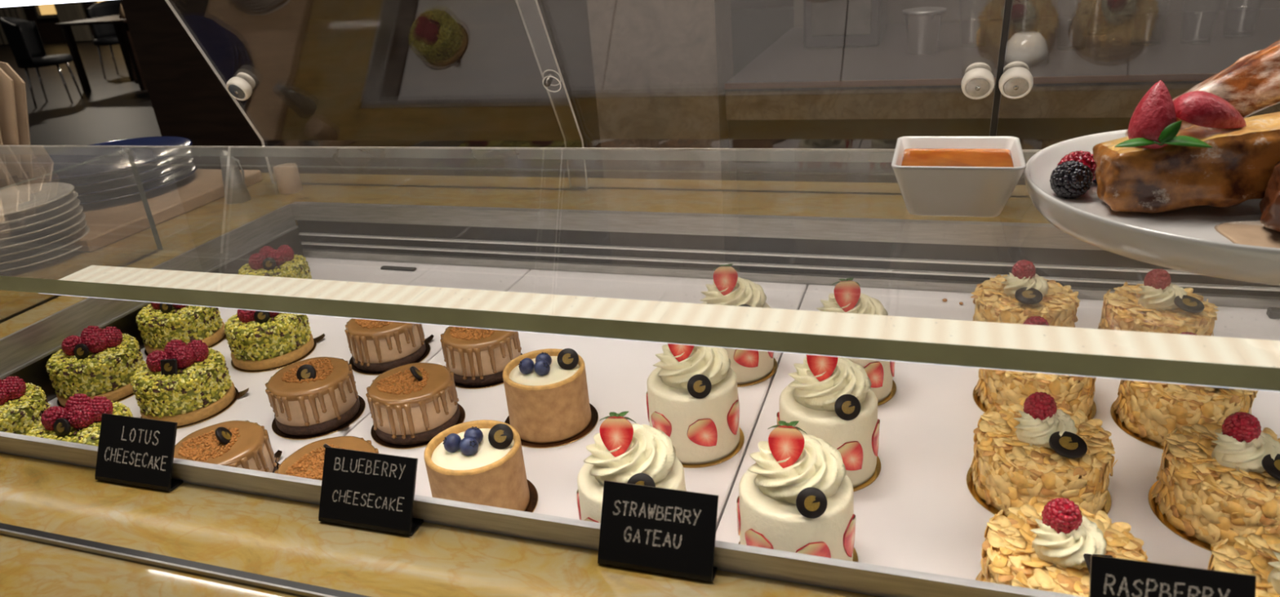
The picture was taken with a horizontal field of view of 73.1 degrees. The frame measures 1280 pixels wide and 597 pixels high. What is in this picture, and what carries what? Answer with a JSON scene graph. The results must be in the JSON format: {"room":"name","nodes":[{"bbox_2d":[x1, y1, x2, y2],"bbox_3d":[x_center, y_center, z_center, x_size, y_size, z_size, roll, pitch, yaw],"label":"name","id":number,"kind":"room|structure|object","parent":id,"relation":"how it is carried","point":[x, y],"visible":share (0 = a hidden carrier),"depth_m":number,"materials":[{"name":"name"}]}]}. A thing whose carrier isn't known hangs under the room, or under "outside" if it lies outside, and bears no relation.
{"room":"food shop","nodes":[
{"label":"food shop","id":0,"kind":"room"},
{"bbox_2d":[120,0,604,177],"bbox_3d":[-1.048,-1.260,3.168,2.250,2.550,0.100,4,25,19],"label":"glass panel","id":1,"kind":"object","parent":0,"point":[325,73],"depth_m":3.30,"materials":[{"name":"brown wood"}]},
{"bbox_2d":[0,6,794,159],"bbox_3d":[-5.973,-1.409,7.751,24.500,0.100,15.000,4,25,19],"label":"floor","id":2,"kind":"structure","parent":0,"point":[116,108],"depth_m":9.32,"materials":[{"name":"stone"}]},
{"bbox_2d":[0,6,27,44],"bbox_3d":[-12.738,-6.289,16.433,1.900,2.830,0.120,4,25,19],"label":"curtain","id":3,"kind":"object","parent":2,"relation":"on","point":[18,12],"visible":0.27,"depth_m":16.56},
{"bbox_2d":[0,17,83,107],"bbox_3d":[-6.227,-2.493,9.015,0.516,0.901,0.552,-11,25,-14],"label":"dining chair","id":4,"kind":"object","parent":2,"relation":"on","point":[23,37],"visible":1,"depth_m":8.91,"materials":[{"name":"black fabric"}]},
{"bbox_2d":[53,2,93,41],"bbox_3d":[-10.703,-6.161,15.749,0.640,2.830,0.120,4,25,19],"label":"curtain","id":5,"kind":"object","parent":2,"relation":"on","point":[73,11],"visible":0.68,"depth_m":16.11,"materials":[{"name":"fabric"}]},
{"bbox_2d":[54,14,147,91],"bbox_3d":[-5.853,-2.829,9.890,1.000,0.750,0.800,4,25,19],"label":"dining table","id":6,"kind":"object","parent":2,"relation":"on","point":[122,33],"visible":0.7,"depth_m":9.66,"materials":[{"name":"brown wood"}]},
{"bbox_2d":[119,4,125,17],"bbox_3d":[-5.729,-3.187,9.560,0.110,0.150,0.110,4,25,19],"label":"folded napkin","id":7,"kind":"object","parent":6,"relation":"on","point":[122,15],"visible":0.65,"depth_m":9.54,"materials":[{"name":"brown paper"}]},
{"bbox_2d":[84,0,121,79],"bbox_3d":[-6.538,-3.240,10.770,0.552,0.901,0.516,-6,24,-2],"label":"dining chair","id":8,"kind":"object","parent":2,"relation":"on","point":[104,33],"visible":0.43,"depth_m":10.79,"materials":[{"name":"black fabric"}]},
{"bbox_2d":[0,172,1050,596],"bbox_3d":[-0.317,0.492,0.955,2.950,1.020,0.938,4,25,19],"label":"countertop","id":9,"kind":"structure","parent":2,"relation":"on","point":[280,538],"depth_m":0.50,"materials":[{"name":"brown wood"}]},
{"bbox_2d":[0,244,82,271],"bbox_3d":[-0.703,-0.051,0.984,0.142,0.009,0.142,4,25,19],"label":"plate","id":10,"kind":"object","parent":9,"relation":"on","point":[60,252],"visible":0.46,"depth_m":0.96,"materials":[{"name":"white ceramic"}]},
{"bbox_2d":[0,224,89,264],"bbox_3d":[-0.705,-0.059,0.981,0.142,0.009,0.142,4,25,19],"label":"plate","id":11,"kind":"object","parent":10,"relation":"on","point":[58,245],"visible":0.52,"depth_m":0.96,"materials":[{"name":"white ceramic"}]},
{"bbox_2d":[0,219,86,257],"bbox_3d":[-0.706,-0.066,0.976,0.142,0.009,0.142,4,25,19],"label":"plate","id":12,"kind":"object","parent":11,"relation":"on","point":[17,250],"visible":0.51,"depth_m":0.96,"materials":[{"name":"white ceramic"}]},
{"bbox_2d":[0,212,85,249],"bbox_3d":[-0.704,-0.074,0.972,0.142,0.009,0.142,4,25,19],"label":"plate","id":13,"kind":"object","parent":12,"relation":"on","point":[55,230],"visible":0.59,"depth_m":0.96,"materials":[{"name":"white ceramic"}]},
{"bbox_2d":[0,204,83,241],"bbox_3d":[-0.706,-0.082,0.970,0.142,0.009,0.142,4,25,19],"label":"plate","id":14,"kind":"object","parent":13,"relation":"on","point":[54,222],"visible":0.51,"depth_m":0.96,"materials":[{"name":"white ceramic"}]},
{"bbox_2d":[0,198,80,234],"bbox_3d":[-0.707,-0.089,0.966,0.142,0.009,0.142,4,25,19],"label":"plate","id":15,"kind":"object","parent":14,"relation":"on","point":[55,213],"visible":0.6,"depth_m":0.95,"materials":[{"name":"white ceramic"}]},
{"bbox_2d":[0,190,78,226],"bbox_3d":[-0.708,-0.097,0.964,0.142,0.009,0.142,4,25,19],"label":"plate","id":16,"kind":"object","parent":15,"relation":"on","point":[55,205],"visible":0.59,"depth_m":0.95,"materials":[{"name":"white ceramic"}]},
{"bbox_2d":[0,182,74,217],"bbox_3d":[-0.709,-0.104,0.959,0.142,0.009,0.142,4,25,19],"label":"plate","id":17,"kind":"object","parent":16,"relation":"on","point":[14,200],"visible":1,"depth_m":0.98,"materials":[{"name":"white ceramic"}]},
{"bbox_2d":[0,149,163,321],"bbox_3d":[-0.598,-0.039,0.803,0.008,0.115,0.340,4,25,19],"label":"glass","id":18,"kind":"object","parent":9,"relation":"on","point":[129,153],"visible":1,"depth_m":0.94,"materials":[{"name":"clear glass"}]},
{"bbox_2d":[94,413,183,491],"bbox_3d":[-0.314,0.096,0.538,0.060,0.038,0.021,3,25,18],"label":"sign","id":19,"kind":"object","parent":9,"relation":"on","point":[138,451],"visible":1,"depth_m":0.54,"materials":[{"name":"black plastic"}]},
{"bbox_2d":[57,168,262,252],"bbox_3d":[-0.770,-0.129,1.164,0.405,0.016,0.285,4,25,19],"label":"serving board","id":20,"kind":"object","parent":9,"relation":"on","point":[109,222],"visible":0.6,"depth_m":1.09,"materials":[{"name":"brown wood"}]},
{"bbox_2d":[0,164,53,187],"bbox_3d":[-0.856,-0.131,1.104,0.160,0.050,0.110,4,25,19],"label":"holder","id":21,"kind":"object","parent":20,"relation":"on","point":[37,171],"visible":0.18,"depth_m":1.10,"materials":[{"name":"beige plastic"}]},
{"bbox_2d":[0,128,9,185],"bbox_3d":[-0.834,-0.213,1.054,0.174,0.226,0.003,4,25,19],"label":"paper sleeve","id":22,"kind":"object","parent":21,"relation":"in","point":[3,169],"visible":0.33,"depth_m":1.06,"materials":[{"name":"beige paper"}]},
{"bbox_2d":[0,67,22,185],"bbox_3d":[-0.827,-0.215,1.066,0.180,0.220,0.004,2,25,15],"label":"paper sleeve","id":23,"kind":"object","parent":21,"relation":"in","point":[8,119],"visible":0.67,"depth_m":1.05,"materials":[{"name":"beige paper"}]},
{"bbox_2d":[0,61,33,182],"bbox_3d":[-0.825,-0.218,1.079,0.174,0.214,0.004,1,24,12],"label":"paper sleeve","id":24,"kind":"object","parent":21,"relation":"in","point":[20,90],"visible":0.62,"depth_m":1.06,"materials":[{"name":"paper"}]},
{"bbox_2d":[76,163,196,204],"bbox_3d":[-0.721,-0.154,1.176,0.218,0.012,0.218,4,25,19],"label":"dinner plate","id":25,"kind":"object","parent":20,"relation":"on","point":[153,185],"visible":0.31,"depth_m":1.15,"materials":[{"name":"blue ceramic"}]},
{"bbox_2d":[73,155,195,196],"bbox_3d":[-0.721,-0.165,1.171,0.218,0.012,0.218,4,25,19],"label":"dinner plate","id":26,"kind":"object","parent":25,"relation":"on","point":[176,167],"visible":0.26,"depth_m":1.14,"materials":[{"name":"blue ceramic"}]},
{"bbox_2d":[53,147,192,187],"bbox_3d":[-0.723,-0.175,1.168,0.218,0.012,0.218,4,25,19],"label":"dinner plate","id":27,"kind":"object","parent":26,"relation":"on","point":[121,175],"visible":0.38,"depth_m":1.14,"materials":[{"name":"blue ceramic"}]},
{"bbox_2d":[17,136,192,180],"bbox_3d":[-0.721,-0.186,1.163,0.218,0.012,0.218,4,25,19],"label":"dinner plate","id":28,"kind":"object","parent":27,"relation":"on","point":[119,162],"visible":0.82,"depth_m":1.19,"materials":[{"name":"blue ceramic"}]},
{"bbox_2d":[0,522,369,596],"bbox_3d":[-0.248,0.142,0.463,2.550,0.003,0.006,4,25,19],"label":"trim","id":29,"kind":"structure","parent":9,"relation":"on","point":[283,585],"depth_m":0.46,"materials":[{"name":"silver metal"}]},
{"bbox_2d":[219,150,250,204],"bbox_3d":[-0.531,-0.159,1.123,0.031,0.066,0.032,-16,26,-23],"label":"steel pourer","id":30,"kind":"object","parent":9,"relation":"on","point":[236,191],"visible":1,"depth_m":1.12,"materials":[{"name":"silver metal"}]},
{"bbox_2d":[272,162,302,194],"bbox_3d":[-0.470,-0.160,1.153,0.030,0.035,0.030,4,25,19],"label":"wooden pot","id":31,"kind":"object","parent":9,"relation":"on","point":[286,175],"visible":1,"depth_m":1.14,"materials":[{"name":"brown wood"}]},
{"bbox_2d":[318,446,423,535],"bbox_3d":[-0.152,0.107,0.481,0.060,0.038,0.021,3,25,18],"label":"sign","id":32,"kind":"object","parent":9,"relation":"on","point":[373,491],"visible":1,"depth_m":0.48,"materials":[{"name":"black plastic"}]},
{"bbox_2d":[164,0,1033,197],"bbox_3d":[0.130,-0.321,0.763,1.480,0.550,0.253,4,25,19],"label":"sneeze guard","id":33,"kind":"structure","parent":9,"relation":"on","point":[978,81],"depth_m":0.87,"materials":[{"name":"clear glass"}]},
{"bbox_2d":[0,201,1279,596],"bbox_3d":[0.246,0.066,0.633,1.632,0.098,0.536,4,25,19],"label":"display case","id":34,"kind":"object","parent":9,"relation":"in","point":[920,255],"visible":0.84,"depth_m":0.88,"materials":[{"name":"metal"}]},
{"bbox_2d":[48,257,529,463],"bbox_3d":[-0.364,0.064,0.852,0.323,0.008,0.516,4,25,19],"label":"display tray","id":35,"kind":"object","parent":34,"relation":"on","point":[254,406],"visible":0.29,"depth_m":0.89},
{"bbox_2d":[0,376,50,435],"bbox_3d":[-0.539,0.099,0.724,0.084,0.058,0.080,1,24,13],"label":"cake","id":36,"kind":"object","parent":35,"relation":"on","point":[23,404],"visible":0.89,"depth_m":0.72,"materials":[{"name":"green food"}]},
{"bbox_2d":[26,393,133,445],"bbox_3d":[-0.439,0.110,0.680,0.084,0.058,0.080,6,26,24],"label":"cake","id":37,"kind":"object","parent":35,"relation":"on","point":[79,421],"visible":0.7,"depth_m":0.67,"materials":[{"name":"green food"}]},
{"bbox_2d":[45,325,145,408],"bbox_3d":[-0.507,0.059,0.808,0.084,0.058,0.080,4,25,19],"label":"cake","id":38,"kind":"object","parent":35,"relation":"on","point":[99,362],"visible":0.99,"depth_m":0.79,"materials":[{"name":"green food"}]},
{"bbox_2d":[135,302,226,355],"bbox_3d":[-0.475,0.019,0.893,0.084,0.058,0.080,8,27,26],"label":"cake","id":39,"kind":"object","parent":35,"relation":"on","point":[158,323],"visible":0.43,"depth_m":0.87,"materials":[{"name":"green food"}]},
{"bbox_2d":[129,339,248,428],"bbox_3d":[-0.404,0.070,0.763,0.084,0.058,0.080,2,25,15],"label":"cake","id":40,"kind":"object","parent":35,"relation":"on","point":[190,384],"visible":1,"depth_m":0.74,"materials":[{"name":"green food"}]},
{"bbox_2d":[173,420,282,472],"bbox_3d":[-0.309,0.119,0.642,0.080,0.051,0.077,-17,27,-26],"label":"cheesecake","id":41,"kind":"object","parent":35,"relation":"on","point":[244,444],"visible":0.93,"depth_m":0.63,"materials":[{"name":"brown food"}]},
{"bbox_2d":[223,309,324,372],"bbox_3d":[-0.366,0.028,0.851,0.084,0.058,0.080,-4,24,3],"label":"cake","id":42,"kind":"object","parent":35,"relation":"on","point":[259,341],"visible":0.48,"depth_m":0.83,"materials":[{"name":"green food"}]},
{"bbox_2d":[237,244,311,279],"bbox_3d":[-0.416,-0.028,0.987,0.084,0.058,0.080,-2,24,5],"label":"cake","id":43,"kind":"object","parent":35,"relation":"on","point":[282,261],"visible":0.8,"depth_m":0.97,"materials":[{"name":"green food"}]},
{"bbox_2d":[265,356,365,439],"bbox_3d":[-0.277,0.077,0.731,0.076,0.051,0.080,-12,25,-17],"label":"cheesecake","id":44,"kind":"object","parent":35,"relation":"on","point":[317,397],"visible":1,"depth_m":0.71,"materials":[{"name":"brown food"}]},
{"bbox_2d":[344,318,434,375],"bbox_3d":[-0.242,0.032,0.827,0.080,0.051,0.076,-8,24,-8],"label":"cheesecake","id":45,"kind":"object","parent":35,"relation":"on","point":[376,347],"visible":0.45,"depth_m":0.80,"materials":[{"name":"brown food"}]},
{"bbox_2d":[380,265,416,271],"bbox_3d":[-0.295,-0.036,1.052,0.048,0.003,0.008,4,25,19],"label":"clip","id":46,"kind":"object","parent":35,"relation":"on","point":[384,267],"visible":1,"depth_m":1.05,"materials":[{"name":"black plastic"}]},
{"bbox_2d":[345,269,806,531],"bbox_3d":[-0.056,0.083,0.749,0.323,0.008,0.516,4,25,19],"label":"display tray","id":47,"kind":"object","parent":34,"relation":"on","point":[618,371],"visible":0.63,"depth_m":0.75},
{"bbox_2d":[274,435,378,479],"bbox_3d":[-0.217,0.126,0.609,0.076,0.051,0.080,8,27,27],"label":"cheesecake","id":48,"kind":"object","parent":47,"relation":"on","point":[308,461],"visible":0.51,"depth_m":0.61,"materials":[{"name":"brown food"}]},
{"bbox_2d":[365,362,465,448],"bbox_3d":[-0.185,0.080,0.708,0.080,0.051,0.077,-20,28,-31],"label":"cheesecake","id":49,"kind":"object","parent":47,"relation":"on","point":[410,404],"visible":0.99,"depth_m":0.69,"materials":[{"name":"brown food"}]},
{"bbox_2d":[424,419,537,512],"bbox_3d":[-0.113,0.117,0.596,0.078,0.061,0.078,4,25,19],"label":"cheesecake","id":50,"kind":"object","parent":47,"relation":"on","point":[480,461],"visible":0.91,"depth_m":0.58,"materials":[{"name":"brown food"}]},
{"bbox_2d":[440,325,522,389],"bbox_3d":[-0.143,0.041,0.788,0.080,0.051,0.077,-19,27,-28],"label":"cheesecake","id":51,"kind":"object","parent":47,"relation":"on","point":[477,357],"visible":0.66,"depth_m":0.76,"materials":[{"name":"brown food"}]},
{"bbox_2d":[502,347,598,448],"bbox_3d":[-0.075,0.072,0.691,0.078,0.061,0.078,2,25,14],"label":"cheesecake","id":52,"kind":"object","parent":47,"relation":"on","point":[547,393],"visible":0.98,"depth_m":0.67,"materials":[{"name":"brown food"}]},
{"bbox_2d":[577,411,686,522],"bbox_3d":[-0.006,0.113,0.539,0.075,0.098,0.075,18,32,41],"label":"cake","id":53,"kind":"object","parent":47,"relation":"on","point":[623,451],"visible":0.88,"depth_m":0.52,"materials":[{"name":"white food"}]},
{"bbox_2d":[645,343,744,467],"bbox_3d":[0.039,0.064,0.643,0.075,0.098,0.075,0,24,12],"label":"cake","id":54,"kind":"object","parent":47,"relation":"on","point":[692,397],"visible":0.92,"depth_m":0.62,"materials":[{"name":"white food"}]},
{"bbox_2d":[700,263,777,386],"bbox_3d":[0.080,0.015,0.745,0.075,0.098,0.075,-12,25,-16],"label":"cake","id":55,"kind":"object","parent":47,"relation":"on","point":[751,367],"visible":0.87,"depth_m":0.73,"materials":[{"name":"white food"}]},
{"bbox_2d":[297,219,1279,297],"bbox_3d":[0.330,-0.031,0.861,1.628,0.050,0.010,4,25,19],"label":"vent","id":56,"kind":"object","parent":34,"relation":"attached to","point":[935,261],"depth_m":0.93,"materials":[{"name":"white metal"}]},
{"bbox_2d":[715,284,1213,579],"bbox_3d":[0.251,0.102,0.645,0.323,0.008,0.516,4,25,19],"label":"display tray","id":57,"kind":"object","parent":34,"relation":"on","point":[920,513],"visible":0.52,"depth_m":0.60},
{"bbox_2d":[736,420,858,562],"bbox_3d":[0.093,0.116,0.515,0.075,0.098,0.075,-19,27,-29],"label":"cake","id":58,"kind":"object","parent":57,"relation":"on","point":[797,495],"visible":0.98,"depth_m":0.49,"materials":[{"name":"white food"}]},
{"bbox_2d":[777,354,881,491],"bbox_3d":[0.131,0.074,0.602,0.075,0.098,0.075,-12,25,-16],"label":"cake","id":59,"kind":"object","parent":57,"relation":"on","point":[833,400],"visible":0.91,"depth_m":0.58,"materials":[{"name":"white food"}]},
{"bbox_2d":[806,277,896,405],"bbox_3d":[0.170,0.028,0.698,0.075,0.098,0.075,-6,24,-2],"label":"cake","id":60,"kind":"object","parent":57,"relation":"on","point":[847,297],"visible":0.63,"depth_m":0.68,"materials":[{"name":"white food"}]},
{"bbox_2d":[970,259,1079,327],"bbox_3d":[0.338,0.002,0.759,0.088,0.074,0.088,8,27,27],"label":"cake","id":61,"kind":"object","parent":57,"relation":"on","point":[1023,295],"visible":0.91,"depth_m":0.74,"materials":[{"name":"beige food"}]},
{"bbox_2d":[972,315,1096,420],"bbox_3d":[0.305,0.048,0.661,0.088,0.074,0.088,9,27,28],"label":"cake","id":62,"kind":"object","parent":57,"relation":"on","point":[993,388],"visible":0.28,"depth_m":0.64,"materials":[{"name":"beige food"}]},
{"bbox_2d":[965,391,1117,516],"bbox_3d":[0.263,0.095,0.563,0.088,0.074,0.088,-1,24,10],"label":"cake","id":63,"kind":"object","parent":57,"relation":"on","point":[1035,446],"visible":0.93,"depth_m":0.55,"materials":[{"name":"beige food"}]},
{"bbox_2d":[975,496,1149,596],"bbox_3d":[0.229,0.140,0.466,0.088,0.074,0.088,-3,24,5],"label":"cake","id":64,"kind":"object","parent":57,"relation":"on","point":[1047,546],"visible":0.85,"depth_m":0.45,"materials":[{"name":"beige food"}]},
{"bbox_2d":[1097,268,1218,336],"bbox_3d":[0.433,0.010,0.723,0.088,0.074,0.088,-9,24,-9],"label":"cake","id":65,"kind":"object","parent":57,"relation":"on","point":[1159,305],"visible":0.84,"depth_m":0.70,"materials":[{"name":"beige food"}]},
{"bbox_2d":[1110,331,1258,449],"bbox_3d":[0.393,0.058,0.620,0.088,0.074,0.088,-3,24,5],"label":"cake","id":66,"kind":"object","parent":57,"relation":"on","point":[1147,411],"visible":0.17,"depth_m":0.60,"materials":[{"name":"beige food"}]},
{"bbox_2d":[1147,411,1279,551],"bbox_3d":[0.366,0.102,0.525,0.088,0.074,0.088,-3,24,5],"label":"cake","id":67,"kind":"object","parent":57,"relation":"on","point":[1218,482],"visible":0.97,"depth_m":0.51,"materials":[{"name":"beige food"}]},
{"bbox_2d":[1207,525,1279,596],"bbox_3d":[0.331,0.148,0.429,0.088,0.074,0.088,-1,24,10],"label":"cake","id":68,"kind":"object","parent":57,"relation":"on","point":[1257,553],"visible":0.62,"depth_m":0.44,"materials":[{"name":"beige food"}]},
{"bbox_2d":[1211,306,1279,438],"bbox_3d":[0.558,0.118,0.541,0.323,0.016,0.516,4,25,19],"label":"display tray","id":69,"kind":"object","parent":34,"relation":"on","point":[1231,322],"depth_m":0.75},
{"bbox_2d":[597,480,718,582],"bbox_3d":[0.009,0.116,0.431,0.060,0.038,0.021,3,25,18],"label":"sign","id":70,"kind":"object","parent":9,"relation":"on","point":[647,528],"visible":1,"depth_m":0.43,"materials":[{"name":"black plastic"}]},
{"bbox_2d":[1088,554,1256,596],"bbox_3d":[0.218,0.131,0.355,0.060,0.038,0.021,3,25,18],"label":"sign","id":71,"kind":"object","parent":9,"relation":"on","point":[1109,576],"visible":1,"depth_m":0.36,"materials":[{"name":"black plastic"}]},
{"bbox_3d":[0.941,-0.063,0.357,0.025,0.279,0.250,4,25,19],"label":"support","id":72,"kind":"object","parent":9,"relation":"on","visible":0},
{"bbox_2d":[0,145,1279,391],"bbox_3d":[-0.111,-0.058,0.600,2.200,0.014,0.318,4,25,19],"label":"glass shelf","id":73,"kind":"object","parent":72,"relation":"on","point":[1242,376],"depth_m":0.42,"materials":[{"name":"clear glass"}]},
{"bbox_2d":[891,136,1026,217],"bbox_3d":[0.190,-0.073,0.519,0.072,0.033,0.072,4,25,19],"label":"sauce bowl","id":74,"kind":"object","parent":73,"relation":"on","point":[939,191],"visible":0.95,"depth_m":0.49,"materials":[{"name":"white ceramic"}]},
{"bbox_2d":[901,148,1013,167],"bbox_3d":[0.189,-0.074,0.518,0.062,0.016,0.062,4,25,19],"label":"syrup","id":75,"kind":"object","parent":74,"relation":"in","point":[1000,157],"visible":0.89,"depth_m":0.52,"materials":[{"name":"orange liquid"}]},
{"bbox_2d":[1023,128,1279,284],"bbox_3d":[0.334,-0.056,0.468,0.232,0.021,0.232,4,25,19],"label":"dinner plate","id":76,"kind":"object","parent":73,"relation":"on","point":[1187,239],"visible":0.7,"depth_m":0.44,"materials":[{"name":"white ceramic"}]},
{"bbox_2d":[1049,160,1093,198],"bbox_3d":[0.251,-0.069,0.502,0.022,0.022,0.023,-7,24,-5],"label":"blackberry","id":77,"kind":"object","parent":76,"relation":"on","point":[1072,179],"visible":1,"depth_m":0.49,"materials":[{"name":"black food"}]},
{"bbox_2d":[1057,150,1097,181],"bbox_3d":[0.261,-0.076,0.516,0.022,0.024,0.023,-13,25,-19],"label":"raspberry","id":78,"kind":"object","parent":76,"relation":"on","point":[1086,157],"visible":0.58,"depth_m":0.51,"materials":[{"name":"red food"}]},
{"bbox_2d":[1092,111,1279,213],"bbox_3d":[0.320,-0.074,0.464,0.135,0.054,0.053,2,25,15],"label":"toast","id":79,"kind":"object","parent":76,"relation":"on","point":[1239,165],"visible":0.91,"depth_m":0.45,"materials":[{"name":"brown food"}]},
{"bbox_2d":[1127,80,1177,148],"bbox_3d":[0.269,-0.095,0.456,0.015,0.038,0.024,-11,24,-13],"label":"strawberry half","id":80,"kind":"object","parent":79,"relation":"on","point":[1155,111],"visible":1,"depth_m":0.45,"materials":[{"name":"red food"}]},
{"bbox_2d":[1114,120,1212,147],"bbox_3d":[0.273,-0.085,0.448,0.046,0.014,0.007,4,25,19],"label":"sprig","id":81,"kind":"object","parent":79,"relation":"on","point":[1168,135],"visible":1,"depth_m":0.45,"materials":[{"name":"green plant"}]},
{"bbox_2d":[1173,90,1246,128],"bbox_3d":[0.300,-0.100,0.455,0.036,0.019,0.024,3,25,18],"label":"strawberry half","id":82,"kind":"object","parent":79,"relation":"on","point":[1198,108],"visible":1,"depth_m":0.45,"materials":[{"name":"red food"}]},
{"bbox_2d":[1124,40,1279,136],"bbox_3d":[0.363,-0.131,0.488,0.152,0.114,0.060,4,25,19],"label":"toast","id":83,"kind":"object","parent":76,"relation":"on","point":[1251,84],"visible":0.33,"depth_m":0.48,"materials":[{"name":"brown food"}]},
{"bbox_2d":[1214,220,1279,248],"bbox_3d":[0.328,-0.033,0.429,0.078,0.001,0.054,-9,24,-9],"label":"pool","id":84,"kind":"object","parent":76,"relation":"on","point":[1246,233],"visible":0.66,"depth_m":0.43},
{"bbox_2d":[1258,160,1279,231],"bbox_3d":[0.344,-0.045,0.413,0.074,0.041,0.047,8,27,28],"label":"toast","id":85,"kind":"object","parent":76,"relation":"on","point":[1269,206],"visible":1,"depth_m":0.42,"materials":[{"name":"brown food"}]},
{"bbox_2d":[724,8,1279,185],"bbox_3d":[1.468,-0.086,1.954,2.375,0.995,0.848,4,25,19],"label":"bar","id":86,"kind":"object","parent":2,"relation":"on","point":[790,95],"visible":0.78,"depth_m":1.75,"materials":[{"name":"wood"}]},
{"bbox_2d":[803,0,887,48],"bbox_3d":[0.509,-0.787,2.121,0.180,0.300,0.245,4,25,19],"label":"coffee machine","id":87,"kind":"object","parent":86,"relation":"on","point":[827,24],"visible":1,"depth_m":2.06,"materials":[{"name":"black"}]},
{"bbox_2d":[902,6,946,54],"bbox_3d":[0.627,-0.594,1.910,0.092,0.098,0.092,4,25,19],"label":"metal cup","id":88,"kind":"object","parent":86,"relation":"on","point":[923,24],"visible":1,"depth_m":1.88,"materials":[{"name":"silver metal"}]},
{"bbox_2d":[958,0,992,47],"bbox_3d":[0.750,-0.622,1.939,0.072,0.106,0.072,4,25,19],"label":"glass tumbler","id":89,"kind":"object","parent":86,"relation":"on","point":[958,0],"visible":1,"depth_m":1.95,"materials":[{"name":"clear glass"}]},
{"bbox_2d":[1004,31,1048,66],"bbox_3d":[0.766,-0.497,1.713,0.088,0.058,0.088,4,25,19],"label":"bowl","id":90,"kind":"object","parent":86,"relation":"on","point":[1028,47],"visible":0.86,"depth_m":1.68,"materials":[{"name":"white ceramic"}]},
{"bbox_2d":[1012,0,1044,31],"bbox_3d":[0.878,-0.643,1.964,0.072,0.106,0.072,4,25,19],"label":"glass tumbler","id":91,"kind":"object","parent":86,"relation":"on","point":[1012,0],"visible":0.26,"depth_m":1.96,"materials":[{"name":"clear glass"}]},
{"bbox_2d":[1057,0,1095,49],"bbox_3d":[0.909,-0.578,1.809,0.072,0.106,0.072,4,25,19],"label":"glass tumbler","id":92,"kind":"object","parent":86,"relation":"on","point":[1059,0],"visible":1,"depth_m":1.81,"materials":[{"name":"clear glass"}]},
{"bbox_2d":[1081,0,1115,35],"bbox_3d":[1.038,-0.654,1.958,0.072,0.106,0.072,4,25,19],"label":"glass tumbler","id":93,"kind":"object","parent":86,"relation":"on","point":[1083,0],"visible":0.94,"depth_m":1.97,"materials":[{"name":"clear glass"}]},
{"bbox_2d":[1130,0,1171,44],"bbox_3d":[1.056,-0.581,1.788,0.072,0.106,0.072,4,25,19],"label":"glass tumbler","id":94,"kind":"object","parent":86,"relation":"on","point":[1169,1],"visible":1,"depth_m":1.79,"materials":[{"name":"clear glass"}]},
{"bbox_2d":[1179,0,1222,44],"bbox_3d":[1.141,-0.576,1.760,0.072,0.106,0.072,4,25,19],"label":"glass tumbler","id":95,"kind":"object","parent":86,"relation":"on","point":[1184,0],"visible":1,"depth_m":1.77,"materials":[{"name":"clear glass"}]},
{"bbox_2d":[1222,0,1263,36],"bbox_3d":[1.256,-0.602,1.798,0.072,0.106,0.072,4,25,19],"label":"glass tumbler","id":96,"kind":"object","parent":86,"relation":"on","point":[1225,0],"visible":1,"depth_m":1.81,"materials":[{"name":"clear glass"}]},
{"bbox_2d":[22,0,793,42],"bbox_3d":[-3.754,-6.327,13.441,24.500,3.950,0.150,4,25,19],"label":"wall","id":97,"kind":"structure","parent":0,"point":[48,31],"depth_m":16.59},
{"bbox_2d":[33,4,57,18],"bbox_3d":[-11.330,-6.365,16.046,0.600,2.200,0.100,4,25,19],"label":"window","id":98,"kind":"structure","parent":97,"relation":"in","point":[48,11],"depth_m":16.46,"materials":[{"name":"beige"}]},
{"bbox_2d":[91,0,102,4],"bbox_3d":[-9.911,-6.275,15.569,0.600,2.200,0.100,4,25,19],"label":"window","id":99,"kind":"structure","parent":97,"relation":"in","point":[96,2],"depth_m":15.98,"materials":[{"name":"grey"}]},
{"bbox_2d":[586,0,733,180],"bbox_3d":[0.031,-0.716,1.726,0.265,2.550,0.140,4,25,19],"label":"pillar","id":100,"kind":"structure","parent":0,"point":[662,68],"depth_m":1.78,"materials":[{"name":"grey stone"}]},
{"bbox_2d":[793,0,1279,27],"bbox_3d":[2.531,-1.201,1.597,4.470,3.150,0.100,4,25,19],"label":"wall","id":101,"kind":"structure","parent":0,"point":[971,10],"depth_m":2.27,"materials":[{"name":"grey paint"}]},
{"bbox_3d":[-0.077,-0.268,0.662,2.200,0.007,0.201,4,25,19],"label":"glass shelf","id":102,"kind":"object","parent":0,"visible":0},
{"bbox_2d":[0,0,108,7],"bbox_3d":[-0.118,-0.226,0.594,2.130,0.007,0.024,4,25,19],"label":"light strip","id":103,"kind":"object","parent":102,"relation":"attached to","point":[3,3],"visible":1,"depth_m":0.71,"materials":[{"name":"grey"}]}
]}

